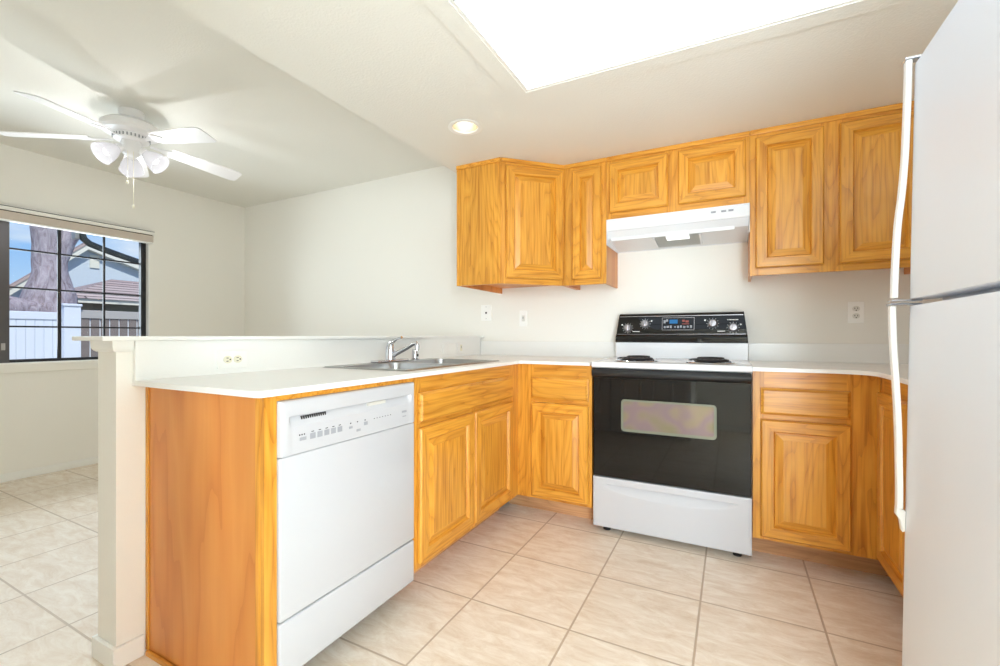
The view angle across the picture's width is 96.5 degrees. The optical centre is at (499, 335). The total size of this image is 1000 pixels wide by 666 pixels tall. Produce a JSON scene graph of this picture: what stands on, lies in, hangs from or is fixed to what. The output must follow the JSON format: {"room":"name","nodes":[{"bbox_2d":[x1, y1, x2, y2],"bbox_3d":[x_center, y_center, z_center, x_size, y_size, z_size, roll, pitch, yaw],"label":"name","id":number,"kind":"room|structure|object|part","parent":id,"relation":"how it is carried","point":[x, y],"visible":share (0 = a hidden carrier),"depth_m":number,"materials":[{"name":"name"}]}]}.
{"room":"kitchen","nodes":[
{"label":"kitchen","id":0,"kind":"room"},
{"bbox_2d":[98,352,145,651],"bbox_3d":[-0.742,0.537,2.467,0.120,1.040,2.305,0,0,27],"label":"wall","id":1,"kind":"structure","parent":0,"point":[121,405],"depth_m":1.45,"materials":[{"name":"white paint"}]},
{"bbox_2d":[90,341,133,351],"bbox_3d":[-0.745,0.035,2.460,0.151,0.036,2.320,0,0,27],"label":"trim","id":2,"kind":"structure","parent":1,"relation":"attached to","point":[99,346],"depth_m":1.43,"materials":[{"name":"white paint"}]},
{"bbox_2d":[92,634,144,665],"bbox_3d":[-0.748,1.023,2.455,0.146,0.068,2.305,0,0,27],"label":"baseboard","id":3,"kind":"structure","parent":1,"relation":"attached to","point":[103,651],"depth_m":1.44,"materials":[{"name":"white paint"}]},
{"bbox_2d":[72,336,483,340],"bbox_3d":[-0.758,0.009,2.447,0.210,0.014,2.355,0,0,27],"label":"trim","id":4,"kind":"structure","parent":1,"relation":"on","point":[74,338],"depth_m":1.69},
{"bbox_2d":[133,338,479,380],"bbox_3d":[-0.674,0.082,2.444,0.018,0.130,2.239,0,0,27],"label":"backsplash","id":5,"kind":"structure","parent":1,"relation":"attached to","point":[154,359],"depth_m":1.87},
{"bbox_2d":[217,350,246,368],"bbox_3d":[-1.034,0.092,1.723,0.009,0.070,0.115,0,0,27],"label":"wall outlet","id":6,"kind":"object","parent":5,"relation":"attached to","point":[226,359],"visible":1,"depth_m":1.72,"materials":[{"name":"white plastic"}]},
{"bbox_2d":[223,356,231,362],"bbox_3d":[-1.040,0.092,1.705,0.003,0.029,0.033,0,0,27],"label":"receptacle","id":7,"kind":"object","parent":6,"relation":"attached to","point":[226,359],"depth_m":1.70,"materials":[{"name":"grey plastic"}]},
{"bbox_2d":[234,355,241,362],"bbox_3d":[-1.022,0.092,1.739,0.003,0.029,0.033,0,0,27],"label":"receptacle","id":8,"kind":"object","parent":6,"relation":"attached to","point":[237,358],"depth_m":1.74,"materials":[{"name":"grey plastic"}]},
{"bbox_2d":[0,144,244,474],"bbox_3d":[-3.560,-0.210,3.387,0.120,2.535,3.270,0,0,27],"label":"wall","id":9,"kind":"structure","parent":0,"point":[197,253],"depth_m":3.76,"materials":[{"name":"white paint"}]},
{"bbox_2d":[0,456,97,482],"bbox_3d":[-3.474,1.028,3.409,0.012,0.058,3.150,0,0,27],"label":"baseboard","id":10,"kind":"structure","parent":9,"relation":"attached to","point":[22,474],"depth_m":3.41,"materials":[{"name":"white paint"}]},
{"bbox_2d":[0,221,149,373],"bbox_3d":[-3.615,-0.309,3.262,0.132,1.167,1.838,0,0,27],"label":"window","id":11,"kind":"structure","parent":9,"relation":"in","point":[73,363],"depth_m":3.51,"materials":[{"name":"brown metal"}]},
{"bbox_2d":[0,204,154,243],"bbox_3d":[-3.551,-0.878,3.216,0.052,0.106,1.826,0,0,27],"label":"window valance","id":12,"kind":"object","parent":9,"relation":"attached to","point":[7,213],"visible":1,"depth_m":3.52,"materials":[{"name":"white paint"}]},
{"bbox_3d":[-3.553,-0.830,3.217,0.045,0.010,1.815,0,0,27],"label":"rail","id":13,"kind":"part","parent":12,"relation":"part of","materials":[{"name":"white paint"}]},
{"bbox_2d":[0,0,442,207],"bbox_3d":[-2.183,-1.428,2.739,3.160,0.100,3.390,0,0,27],"label":"ceiling","id":14,"kind":"structure","parent":0,"point":[286,138],"depth_m":2.62,"materials":[{"name":"white paint"}]},
{"bbox_2d":[0,91,241,208],"bbox_3d":[-2.235,-1.074,2.755,1.201,0.608,1.195,0,0,27],"label":"ceiling fan","id":15,"kind":"object","parent":14,"relation":"hanging from","point":[128,127],"visible":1,"depth_m":2.67,"materials":[{"name":"white"}]},
{"bbox_3d":[-2.657,-1.169,2.615,0.424,0.064,0.136,0,0,-20],"label":"fan blade","id":16,"kind":"part","parent":15,"relation":"part of","materials":[{"name":"white wood"}]},
{"bbox_3d":[-2.265,-1.169,2.331,0.136,0.064,0.424,0,0,-2],"label":"fan blade","id":17,"kind":"part","parent":15,"relation":"part of","materials":[{"name":"white"}]},
{"bbox_3d":[-2.308,-1.074,2.620,0.127,0.133,0.136,0,0,27],"label":"lamp shade","id":18,"kind":"part","parent":15,"relation":"part of","materials":[{"name":"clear glass"}]},
{"bbox_3d":[-2.303,-1.094,2.639,0.056,0.070,0.076,0,0,27],"label":"bulb","id":19,"kind":"part","parent":15,"relation":"part of","materials":[{"name":"white glass"}]},
{"bbox_3d":[-2.287,-1.131,2.685,0.054,0.062,0.064,0,0,27],"label":"lamp arm","id":20,"kind":"part","parent":15,"relation":"part of","materials":[{"name":"white"}]},
{"bbox_3d":[-2.346,-1.074,2.853,0.136,0.133,0.124,0,0,27],"label":"lamp shade","id":21,"kind":"part","parent":15,"relation":"part of","materials":[{"name":"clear glass"}]},
{"bbox_3d":[-2.225,-0.955,2.708,0.002,0.323,0.003,0,0,27],"label":"pull chain","id":22,"kind":"part","parent":15,"relation":"part of","materials":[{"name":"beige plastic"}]},
{"bbox_3d":[-2.508,-1.169,3.076,0.136,0.064,0.424,0,0,-38],"label":"fan blade","id":23,"kind":"part","parent":15,"relation":"part of","materials":[{"name":"white"}]},
{"bbox_3d":[-2.202,-1.131,2.756,0.062,0.062,0.058,0,0,27],"label":"lamp arm","id":24,"kind":"part","parent":15,"relation":"part of","materials":[{"name":"white metal"}]},
{"bbox_3d":[-2.128,-1.074,2.771,0.134,0.133,0.127,0,0,27],"label":"lamp shade","id":25,"kind":"part","parent":15,"relation":"part of","materials":[{"name":"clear glass"}]},
{"bbox_3d":[-1.874,-1.169,2.616,0.424,0.064,0.136,0,0,16],"label":"fan blade","id":26,"kind":"part","parent":15,"relation":"part of","materials":[{"name":"white wood"}]},
{"bbox_3d":[-2.025,-1.169,3.076,0.136,0.064,0.424,0,0,34],"label":"fan blade","id":27,"kind":"part","parent":15,"relation":"part of","materials":[{"name":"white wood"}]},
{"bbox_2d":[0,463,902,665],"bbox_3d":[-1.037,1.082,1.778,6.080,0.050,4.040,0,0,27],"label":"floor","id":28,"kind":"structure","parent":0,"point":[527,586],"depth_m":1.76,"materials":[{"name":"tile"}]},
{"bbox_2d":[146,378,412,665],"bbox_3d":[-0.765,0.611,1.628,0.608,0.892,0.654,0,0,27],"label":"end panel","id":29,"kind":"object","parent":28,"relation":"on","point":[211,459],"visible":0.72,"depth_m":1.32,"materials":[{"name":"brown wood"}]},
{"bbox_3d":[-0.906,1.048,1.339,0.590,0.018,0.010,0,0,27],"label":"shoe moulding","id":30,"kind":"part","parent":29,"relation":"part of","materials":[{"name":"brown wood"}]},
{"bbox_3d":[-0.916,0.611,1.359,0.588,0.892,0.012,0,0,27],"label":"panel","id":31,"kind":"part","parent":29,"relation":"part of","materials":[{"name":"brown wood"}]},
{"bbox_3d":[-0.739,0.174,1.644,0.574,0.018,0.602,0,0,27],"label":"rail","id":32,"kind":"part","parent":29,"relation":"part of","materials":[{"name":"brown wood"}]},
{"bbox_2d":[277,382,413,665],"bbox_3d":[-0.729,0.596,1.637,0.578,0.822,0.595,0,0,27],"label":"dishwasher","id":33,"kind":"object","parent":28,"relation":"on","point":[345,459],"visible":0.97,"depth_m":1.43,"materials":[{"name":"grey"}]},
{"bbox_3d":[-0.494,0.891,1.515,0.039,0.162,0.595,0,0,27],"label":"kick plate","id":34,"kind":"part","parent":33,"relation":"part of","materials":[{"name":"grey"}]},
{"bbox_3d":[-0.492,0.263,1.514,0.044,0.157,0.595,0,0,27],"label":"control panel","id":35,"kind":"part","parent":33,"relation":"part of","materials":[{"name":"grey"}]},
{"bbox_2d":[412,364,517,572],"bbox_3d":[-0.378,0.611,2.346,0.627,0.892,0.974,0,0,27],"label":"base cabinet","id":36,"kind":"object","parent":28,"relation":"on","point":[465,422],"visible":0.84,"depth_m":2.07,"materials":[{"name":"brown wood"}]},
{"bbox_2d":[132,338,615,397],"bbox_3d":[-0.210,0.090,2.214,1.055,0.147,2.261,0,0,27],"label":"countertop","id":37,"kind":"structure","parent":36,"relation":"on","point":[275,367],"depth_m":1.81,"materials":[{"name":"white laminate"}]},
{"bbox_2d":[370,336,419,362],"bbox_3d":[-0.508,0.071,2.349,0.231,0.138,0.250,0,0,27],"label":"faucet","id":38,"kind":"object","parent":37,"relation":"on","point":[390,354],"visible":1,"depth_m":2.36,"materials":[{"name":"silver metal"}]},
{"bbox_3d":[-0.587,0.134,2.389,0.052,0.012,0.250,0,0,27],"label":"deck plate","id":39,"kind":"part","parent":38,"relation":"part of","materials":[{"name":"silver metal"}]},
{"bbox_3d":[-0.558,0.034,2.374,0.099,0.063,0.032,0,0,27],"label":"lever","id":40,"kind":"part","parent":38,"relation":"part of","materials":[{"name":"silver metal"}]},
{"bbox_3d":[-0.501,0.076,2.333,0.196,0.093,0.026,0,0,34],"label":"spout","id":41,"kind":"part","parent":38,"relation":"part of","materials":[{"name":"silver metal"}]},
{"bbox_2d":[323,358,498,370],"bbox_3d":[-0.405,0.225,2.290,0.490,0.169,0.832,0,0,27],"label":"sink","id":42,"kind":"object","parent":37,"relation":"in","point":[429,363],"visible":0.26,"depth_m":2.29,"materials":[{"name":"silver metal"}]},
{"bbox_2d":[411,349,418,359],"bbox_3d":[-0.490,0.108,2.576,0.048,0.064,0.048,0,0,27],"label":"air gap","id":43,"kind":"object","parent":42,"relation":"on","point":[415,354],"visible":0.8,"depth_m":2.56,"materials":[{"name":"silver metal"}]},
{"bbox_2d":[457,343,463,352],"bbox_3d":[-0.278,0.087,3.176,0.010,0.072,0.090,0,0,27],"label":"wall switch","id":44,"kind":"object","parent":37,"relation":"attached to","point":[460,346],"visible":1,"depth_m":3.16,"materials":[{"name":"white plastic"}]},
{"bbox_3d":[-0.227,0.645,1.978,0.019,0.543,0.420,0,0,27],"label":"door","id":45,"kind":"part","parent":36,"relation":"part of","materials":[{"name":"brown wood"}]},
{"bbox_3d":[-0.226,0.645,1.977,0.012,0.431,0.308,0,0,27],"label":"raised panel","id":46,"kind":"part","parent":36,"relation":"part of","materials":[{"name":"brown wood"}]},
{"bbox_3d":[-0.127,0.293,2.170,0.019,0.122,0.854,0,0,27],"label":"drawer","id":47,"kind":"part","parent":36,"relation":"part of","materials":[{"name":"brown wood"}]},
{"bbox_3d":[-0.027,0.645,2.362,0.019,0.543,0.422,0,0,27],"label":"door","id":48,"kind":"part","parent":36,"relation":"part of","materials":[{"name":"brown wood"}]},
{"bbox_3d":[-0.026,0.645,2.361,0.012,0.431,0.310,0,0,27],"label":"raised panel","id":49,"kind":"part","parent":36,"relation":"part of","materials":[{"name":"brown wood"}]},
{"bbox_2d":[509,364,593,518],"bbox_3d":[0.385,0.611,2.825,0.566,0.892,0.622,0,0,27],"label":"base cabinet","id":50,"kind":"object","parent":28,"relation":"on","point":[555,436],"visible":0.84,"depth_m":2.52,"materials":[{"name":"brown wood"}]},
{"bbox_3d":[0.331,0.656,2.512,0.226,0.428,0.012,0,0,27],"label":"raised panel","id":51,"kind":"part","parent":50,"relation":"part of","materials":[{"name":"brown wood"}]},
{"bbox_3d":[0.331,0.301,2.513,0.338,0.122,0.019,0,0,27],"label":"drawer","id":52,"kind":"part","parent":50,"relation":"part of","materials":[{"name":"brown wood"}]},
{"bbox_3d":[0.331,0.656,2.513,0.338,0.540,0.019,0,0,27],"label":"door","id":53,"kind":"part","parent":50,"relation":"part of","materials":[{"name":"brown wood"}]},
{"bbox_2d":[591,311,752,556],"bbox_3d":[0.965,0.459,2.488,0.752,1.196,0.645,0,0,27],"label":"range","id":54,"kind":"object","parent":28,"relation":"on","point":[672,436],"visible":1,"depth_m":2.25,"materials":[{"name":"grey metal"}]},
{"bbox_3d":[0.803,-0.046,2.812,0.052,0.051,0.036,0,0,27],"label":"control knob","id":55,"kind":"part","parent":54,"relation":"part of","materials":[{"name":"silver metal"}]},
{"bbox_3d":[0.898,-0.072,2.767,0.052,0.051,0.036,0,0,27],"label":"control knob","id":56,"kind":"part","parent":54,"relation":"part of","materials":[{"name":"silver metal"}]},
{"bbox_3d":[0.825,0.201,2.218,0.744,0.048,0.037,0,0,27],"label":"door handle","id":57,"kind":"part","parent":54,"relation":"part of","materials":[{"name":"black"}]},
{"bbox_3d":[0.844,0.890,2.255,0.748,0.266,0.042,0,0,27],"label":"storage drawer","id":58,"kind":"part","parent":54,"relation":"part of","materials":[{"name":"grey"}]},
{"bbox_3d":[0.843,0.464,2.254,0.746,0.574,0.042,0,0,27],"label":"oven door","id":59,"kind":"part","parent":54,"relation":"part of","materials":[{"name":"black glass"}]},
{"bbox_2d":[592,357,752,372],"bbox_3d":[0.946,0.155,2.450,0.752,0.034,0.530,0,0,27],"label":"cooktop","id":60,"kind":"object","parent":54,"relation":"in","point":[615,364],"depth_m":2.27,"materials":[{"name":"white metal"}]},
{"bbox_3d":[1.089,-0.048,2.721,0.740,0.182,0.117,0,0,27],"label":"control panel","id":61,"kind":"part","parent":54,"relation":"part of","materials":[{"name":"black plastic"}]},
{"bbox_3d":[1.236,-0.070,2.592,0.052,0.051,0.036,0,0,27],"label":"control knob","id":62,"kind":"part","parent":54,"relation":"part of","materials":[{"name":"silver metal"}]},
{"bbox_3d":[1.328,-0.045,2.539,0.052,0.051,0.036,0,0,27],"label":"control knob","id":63,"kind":"part","parent":54,"relation":"part of","materials":[{"name":"silver metal"}]},
{"bbox_2d":[752,371,888,576],"bbox_3d":[1.574,0.611,2.207,0.586,0.892,0.622,0,0,27],"label":"base cabinet","id":64,"kind":"object","parent":28,"relation":"on","point":[814,435],"visible":0.82,"depth_m":1.97,"materials":[{"name":"brown wood"}]},
{"bbox_3d":[1.352,0.656,1.982,0.222,0.428,0.012,0,0,27],"label":"raised panel","id":65,"kind":"part","parent":64,"relation":"part of","materials":[{"name":"brown wood"}]},
{"bbox_3d":[1.351,0.301,1.983,0.332,0.122,0.019,0,0,27],"label":"drawer","id":66,"kind":"part","parent":64,"relation":"part of","materials":[{"name":"brown wood"}]},
{"bbox_3d":[1.352,0.656,1.982,0.334,0.540,0.019,0,0,27],"label":"door","id":67,"kind":"part","parent":64,"relation":"part of","materials":[{"name":"brown wood"}]},
{"bbox_2d":[877,377,907,596],"bbox_3d":[1.684,0.611,1.387,0.642,0.892,0.775,0,0,27],"label":"base cabinet","id":68,"kind":"object","parent":28,"relation":"on","point":[890,539],"visible":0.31,"depth_m":1.72,"materials":[{"name":"brown wood"}]},
{"bbox_2d":[748,343,908,384],"bbox_3d":[1.628,0.104,1.760,1.091,0.120,1.374,0,0,27],"label":"countertop","id":69,"kind":"structure","parent":68,"relation":"on","point":[856,359],"depth_m":2.35,"materials":[{"name":"white laminate"}]},
{"bbox_3d":[1.488,0.580,1.688,0.012,0.580,0.258,0,0,27],"label":"raised panel","id":70,"kind":"part","parent":68,"relation":"part of","materials":[{"name":"brown wood"}]},
{"bbox_3d":[1.427,0.554,1.521,0.019,0.778,0.775,0,0,27],"label":"frame","id":71,"kind":"part","parent":68,"relation":"part of","materials":[{"name":"brown wood"}]},
{"bbox_2d":[886,0,999,665],"bbox_3d":[1.246,0.153,0.737,0.777,1.793,0.760,1,0,27],"label":"refrigerator","id":72,"kind":"object","parent":28,"relation":"on","point":[950,519],"visible":1,"depth_m":0.97,"materials":[{"name":"white metal"}]},
{"bbox_3d":[1.083,0.225,1.218,0.033,0.612,0.024,0,0,27],"label":"door handle","id":73,"kind":"part","parent":72,"relation":"part of","materials":[{"name":"white plastic"}]},
{"bbox_3d":[1.091,-0.421,1.213,0.032,0.641,0.022,1,0,27],"label":"door handle","id":74,"kind":"part","parent":72,"relation":"part of","materials":[{"name":"white plastic"}]},
{"bbox_3d":[0.963,0.440,0.884,0.058,1.039,0.760,1,0,27],"label":"fridge door","id":75,"kind":"part","parent":72,"relation":"part of","materials":[{"name":"white metal"}]},
{"bbox_3d":[0.975,-0.414,0.877,0.058,0.632,0.760,1,0,27],"label":"freezer door","id":76,"kind":"part","parent":72,"relation":"part of","materials":[{"name":"white metal"}]},
{"bbox_2d":[164,0,957,172],"bbox_3d":[0.365,-1.237,1.050,2.920,0.320,4.040,0,0,27],"label":"ceiling","id":77,"kind":"structure","parent":0,"point":[395,65],"depth_m":1.88,"materials":[{"name":"white paint"}]},
{"bbox_2d":[448,119,481,134],"bbox_3d":[-0.180,-1.137,2.304,0.176,0.131,0.176,0,0,27],"label":"recessed light","id":78,"kind":"object","parent":77,"relation":"in","point":[461,126],"visible":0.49,"depth_m":2.35,"materials":[{"name":"white glass"}]},
{"bbox_2d":[448,0,860,91],"bbox_3d":[0.375,-1.090,1.146,1.220,0.034,1.220,0,0,27],"label":"skylight","id":79,"kind":"object","parent":77,"relation":"in","point":[540,43],"visible":1,"depth_m":1.57,"materials":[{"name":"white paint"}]},
{"bbox_2d":[421,0,903,104],"bbox_3d":[0.375,-1.074,1.146,1.370,0.006,1.370,0,0,27],"label":"trim","id":80,"kind":"structure","parent":77,"relation":"attached to","point":[443,10],"depth_m":1.64,"materials":[{"name":"white paint"}]},
{"bbox_2d":[245,166,941,402],"bbox_3d":[-0.134,-0.210,3.518,6.080,2.535,0.120,0,0,27],"label":"wall","id":81,"kind":"structure","parent":0,"point":[378,257],"depth_m":3.63,"materials":[{"name":"white paint"}]},
{"bbox_2d":[481,305,490,320],"bbox_3d":[-0.106,-0.174,3.430,0.090,0.122,0.008,0,0,27],"label":"wall outlet","id":82,"kind":"object","parent":81,"relation":"attached to","point":[485,309],"visible":1,"depth_m":3.43,"materials":[{"name":"white plastic"}]},
{"bbox_2d":[456,157,576,293],"bbox_3d":[0.134,-0.696,2.965,0.614,0.762,0.612,0,0,27],"label":"upper cabinet","id":83,"kind":"object","parent":81,"relation":"attached to","point":[510,212],"visible":0.97,"depth_m":2.75,"materials":[{"name":"brown wood"}]},
{"bbox_3d":[-0.137,-1.064,2.765,0.316,0.025,0.009,0,0,27],"label":"scribe moulding","id":84,"kind":"part","parent":83,"relation":"part of","materials":[{"name":"brown wood"}]},
{"bbox_3d":[-0.125,-0.694,2.775,0.295,0.758,0.018,0,0,27],"label":"panel","id":85,"kind":"part","parent":83,"relation":"part of","materials":[{"name":"brown wood"}]},
{"bbox_3d":[0.201,-0.694,2.772,0.421,0.758,0.019,0,0,-18],"label":"frame","id":86,"kind":"part","parent":83,"relation":"part of","materials":[{"name":"brown wood"}]},
{"bbox_3d":[0.205,-1.064,2.757,0.415,0.026,0.010,0,0,-18],"label":"scribe moulding","id":87,"kind":"part","parent":83,"relation":"part of","materials":[{"name":"brown wood"}]},
{"bbox_3d":[0.217,-0.691,2.754,0.375,0.684,0.019,0,0,-18],"label":"door","id":88,"kind":"part","parent":83,"relation":"part of","materials":[{"name":"brown wood"}]},
{"bbox_3d":[0.217,-0.691,2.753,0.263,0.572,0.012,0,0,-18],"label":"raised panel","id":89,"kind":"part","parent":83,"relation":"part of","materials":[{"name":"brown wood"}]},
{"bbox_2d":[520,311,526,325],"bbox_3d":[0.171,-0.126,3.285,0.062,0.115,0.010,0,0,27],"label":"wall switch","id":90,"kind":"object","parent":81,"relation":"attached to","point":[523,314],"visible":1,"depth_m":3.28,"materials":[{"name":"white plastic"}]},
{"bbox_2d":[481,341,615,357],"bbox_3d":[0.315,0.095,3.204,1.036,0.102,0.020,0,0,27],"label":"backsplash","id":91,"kind":"structure","parent":81,"relation":"attached to","point":[570,349],"depth_m":3.17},
{"bbox_2d":[564,158,617,289],"bbox_3d":[0.590,-0.696,2.889,0.269,0.762,0.326,0,0,27],"label":"upper cabinet","id":92,"kind":"object","parent":81,"relation":"attached to","point":[588,260],"visible":0.94,"depth_m":2.75,"materials":[{"name":"brown wood"}]},
{"bbox_3d":[0.522,-1.064,2.760,0.269,0.026,0.010,0,0,27],"label":"scribe moulding","id":93,"kind":"part","parent":92,"relation":"part of","materials":[{"name":"brown wood"}]},
{"bbox_3d":[0.532,-0.689,2.746,0.182,0.680,0.019,0,0,27],"label":"door","id":94,"kind":"part","parent":92,"relation":"part of","materials":[{"name":"brown wood"}]},
{"bbox_3d":[0.532,-0.689,2.746,0.070,0.568,0.012,0,0,27],"label":"raised panel","id":95,"kind":"part","parent":92,"relation":"part of","materials":[{"name":"brown wood"}]},
{"bbox_2d":[606,203,749,252],"bbox_3d":[1.049,-0.621,2.657,0.756,0.154,0.314,0,0,27],"label":"range hood","id":96,"kind":"object","parent":81,"relation":"attached to","point":[728,224],"visible":1,"depth_m":2.57,"materials":[{"name":"white metal"}]},
{"bbox_2d":[606,131,749,219],"bbox_3d":[1.046,-0.887,2.652,0.758,0.378,0.326,0,0,27],"label":"upper cabinet","id":97,"kind":"object","parent":81,"relation":"attached to","point":[711,172],"visible":0.93,"depth_m":2.49,"materials":[{"name":"brown wood"}]},
{"bbox_3d":[0.804,-0.884,2.604,0.220,0.184,0.012,0,0,27],"label":"raised panel","id":98,"kind":"part","parent":97,"relation":"part of","materials":[{"name":"brown wood"}]},
{"bbox_3d":[0.804,-0.884,2.605,0.332,0.296,0.019,0,0,27],"label":"door","id":99,"kind":"part","parent":97,"relation":"part of","materials":[{"name":"brown wood"}]},
{"bbox_3d":[0.979,-1.064,2.522,0.758,0.026,0.010,0,0,27],"label":"scribe moulding","id":100,"kind":"part","parent":97,"relation":"part of","materials":[{"name":"brown wood"}]},
{"bbox_3d":[1.147,-0.884,2.426,0.220,0.184,0.012,0,0,27],"label":"raised panel","id":101,"kind":"part","parent":97,"relation":"part of","materials":[{"name":"brown wood"}]},
{"bbox_3d":[1.148,-0.884,2.426,0.332,0.296,0.019,0,0,27],"label":"door","id":102,"kind":"part","parent":97,"relation":"part of","materials":[{"name":"brown wood"}]},
{"bbox_2d":[748,343,908,363],"bbox_3d":[1.628,0.095,1.760,1.091,0.102,1.374,0,0,27],"label":"backsplash","id":103,"kind":"structure","parent":81,"relation":"attached to","point":[791,352],"depth_m":2.43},
{"bbox_2d":[748,101,913,281],"bbox_3d":[1.700,-0.696,2.313,0.714,0.762,0.326,0,0,27],"label":"upper cabinet","id":104,"kind":"object","parent":81,"relation":"attached to","point":[824,190],"visible":0.72,"depth_m":2.19,"materials":[{"name":"brown wood"}]},
{"bbox_3d":[1.464,-0.691,2.261,0.180,0.568,0.012,0,0,27],"label":"raised panel","id":105,"kind":"part","parent":104,"relation":"part of","materials":[{"name":"brown wood"}]},
{"bbox_3d":[1.465,-0.691,2.262,0.292,0.680,0.019,0,0,27],"label":"door","id":106,"kind":"part","parent":104,"relation":"part of","materials":[{"name":"brown wood"}]},
{"bbox_3d":[1.633,-1.064,2.183,0.714,0.026,0.010,0,0,27],"label":"scribe moulding","id":107,"kind":"part","parent":104,"relation":"part of","materials":[{"name":"brown wood"}]},
{"bbox_3d":[1.785,-0.691,2.096,0.305,0.680,0.019,0,0,27],"label":"door","id":108,"kind":"part","parent":104,"relation":"part of","materials":[{"name":"brown wood"}]},
{"bbox_3d":[1.784,-0.691,2.095,0.193,0.568,0.012,0,0,27],"label":"raised panel","id":109,"kind":"part","parent":104,"relation":"part of","materials":[{"name":"brown wood"}]},
{"bbox_2d":[848,301,863,322],"bbox_3d":[1.905,-0.124,2.386,0.070,0.115,0.009,0,0,27],"label":"wall outlet","id":110,"kind":"object","parent":81,"relation":"attached to","point":[855,309],"visible":1,"depth_m":2.38,"materials":[{"name":"white plastic"}]},
{"bbox_2d":[852,306,859,310],"bbox_3d":[1.904,-0.143,2.384,0.033,0.029,0.003,0,0,27],"label":"receptacle","id":111,"kind":"object","parent":110,"relation":"attached to","point":[854,308],"depth_m":2.38,"materials":[{"name":"grey plastic"}]},
{"bbox_2d":[852,313,859,318],"bbox_3d":[1.904,-0.104,2.384,0.033,0.029,0.003,0,0,27],"label":"receptacle","id":112,"kind":"object","parent":110,"relation":"attached to","point":[854,315],"depth_m":2.38,"materials":[{"name":"grey plastic"}]},
{"label":"outside","id":113,"kind":"structure","parent":0,"visible":0},
{"bbox_3d":[-18.718,1.217,12.537,35.220,0.080,55.000,0,0,27],"label":"ground","id":114,"kind":"structure","parent":113,"visible":0},
{"bbox_2d":[9,225,79,311],"bbox_3d":[-8.113,-1.887,7.600,1.236,6.162,2.759,0,0,27],"label":"tree","id":115,"kind":"object","parent":114,"relation":"on","point":[43,273],"visible":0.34,"depth_m":7.68,"materials":[{"name":"grey plant"}]},
{"bbox_2d":[9,303,82,359],"bbox_3d":[-8.185,0.347,3.766,0.240,1.660,7.140,0,0,27],"label":"fence","id":116,"kind":"object","parent":114,"relation":"on","point":[24,343],"visible":0.47,"depth_m":6.56,"materials":[{"name":"white plastic"}]},
{"bbox_3d":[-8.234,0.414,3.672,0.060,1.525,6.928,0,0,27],"label":"rail","id":117,"kind":"part","parent":116,"relation":"part of","materials":[{"name":"white plastic"}]},
{"bbox_3d":[-6.593,0.347,6.833,0.240,1.660,0.228,0,0,27],"label":"post","id":118,"kind":"part","parent":116,"relation":"part of","materials":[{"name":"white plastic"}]},
{"bbox_2d":[9,243,138,296],"bbox_3d":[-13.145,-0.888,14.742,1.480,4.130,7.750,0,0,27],"label":"house","id":119,"kind":"structure","parent":114,"relation":"on","point":[81,271],"depth_m":14.09,"materials":[{"name":"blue paint"}]},
{"bbox_2d":[90,255,98,268],"bbox_3d":[-12.892,-2.343,14.182,0.035,0.400,0.230,0,0,27],"label":"gable vent","id":120,"kind":"object","parent":119,"relation":"attached to","point":[94,264],"depth_m":14.17,"materials":[{"name":"beige"}]},
{"bbox_2d":[71,232,138,262],"bbox_3d":[-3.433,-0.118,4.428,1.188,2.550,0.246,0,0,-43],"label":"downspout","id":121,"kind":"object","parent":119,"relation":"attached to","point":[74,235],"visible":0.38,"depth_m":4.12,"materials":[{"name":"grey metal"}]},
{"bbox_2d":[72,279,138,311],"bbox_3d":[-9.495,-0.143,13.015,2.950,2.640,5.850,0,0,27],"label":"garage","id":122,"kind":"structure","parent":114,"relation":"on","point":[90,301],"depth_m":10.86,"materials":[{"name":"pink tile"}]},
{"bbox_2d":[81,310,138,356],"bbox_3d":[-5.418,0.390,9.091,0.085,1.575,4.858,0,0,27],"label":"fence","id":123,"kind":"object","parent":114,"relation":"on","point":[89,318],"visible":0.09,"depth_m":7.20,"materials":[{"name":"grey paint"}]},
{"bbox_3d":[-5.418,-0.333,9.091,0.085,0.130,4.858,0,0,27],"label":"fence rail","id":124,"kind":"part","parent":123,"relation":"part of","materials":[{"name":"grey paint"}]}
]}

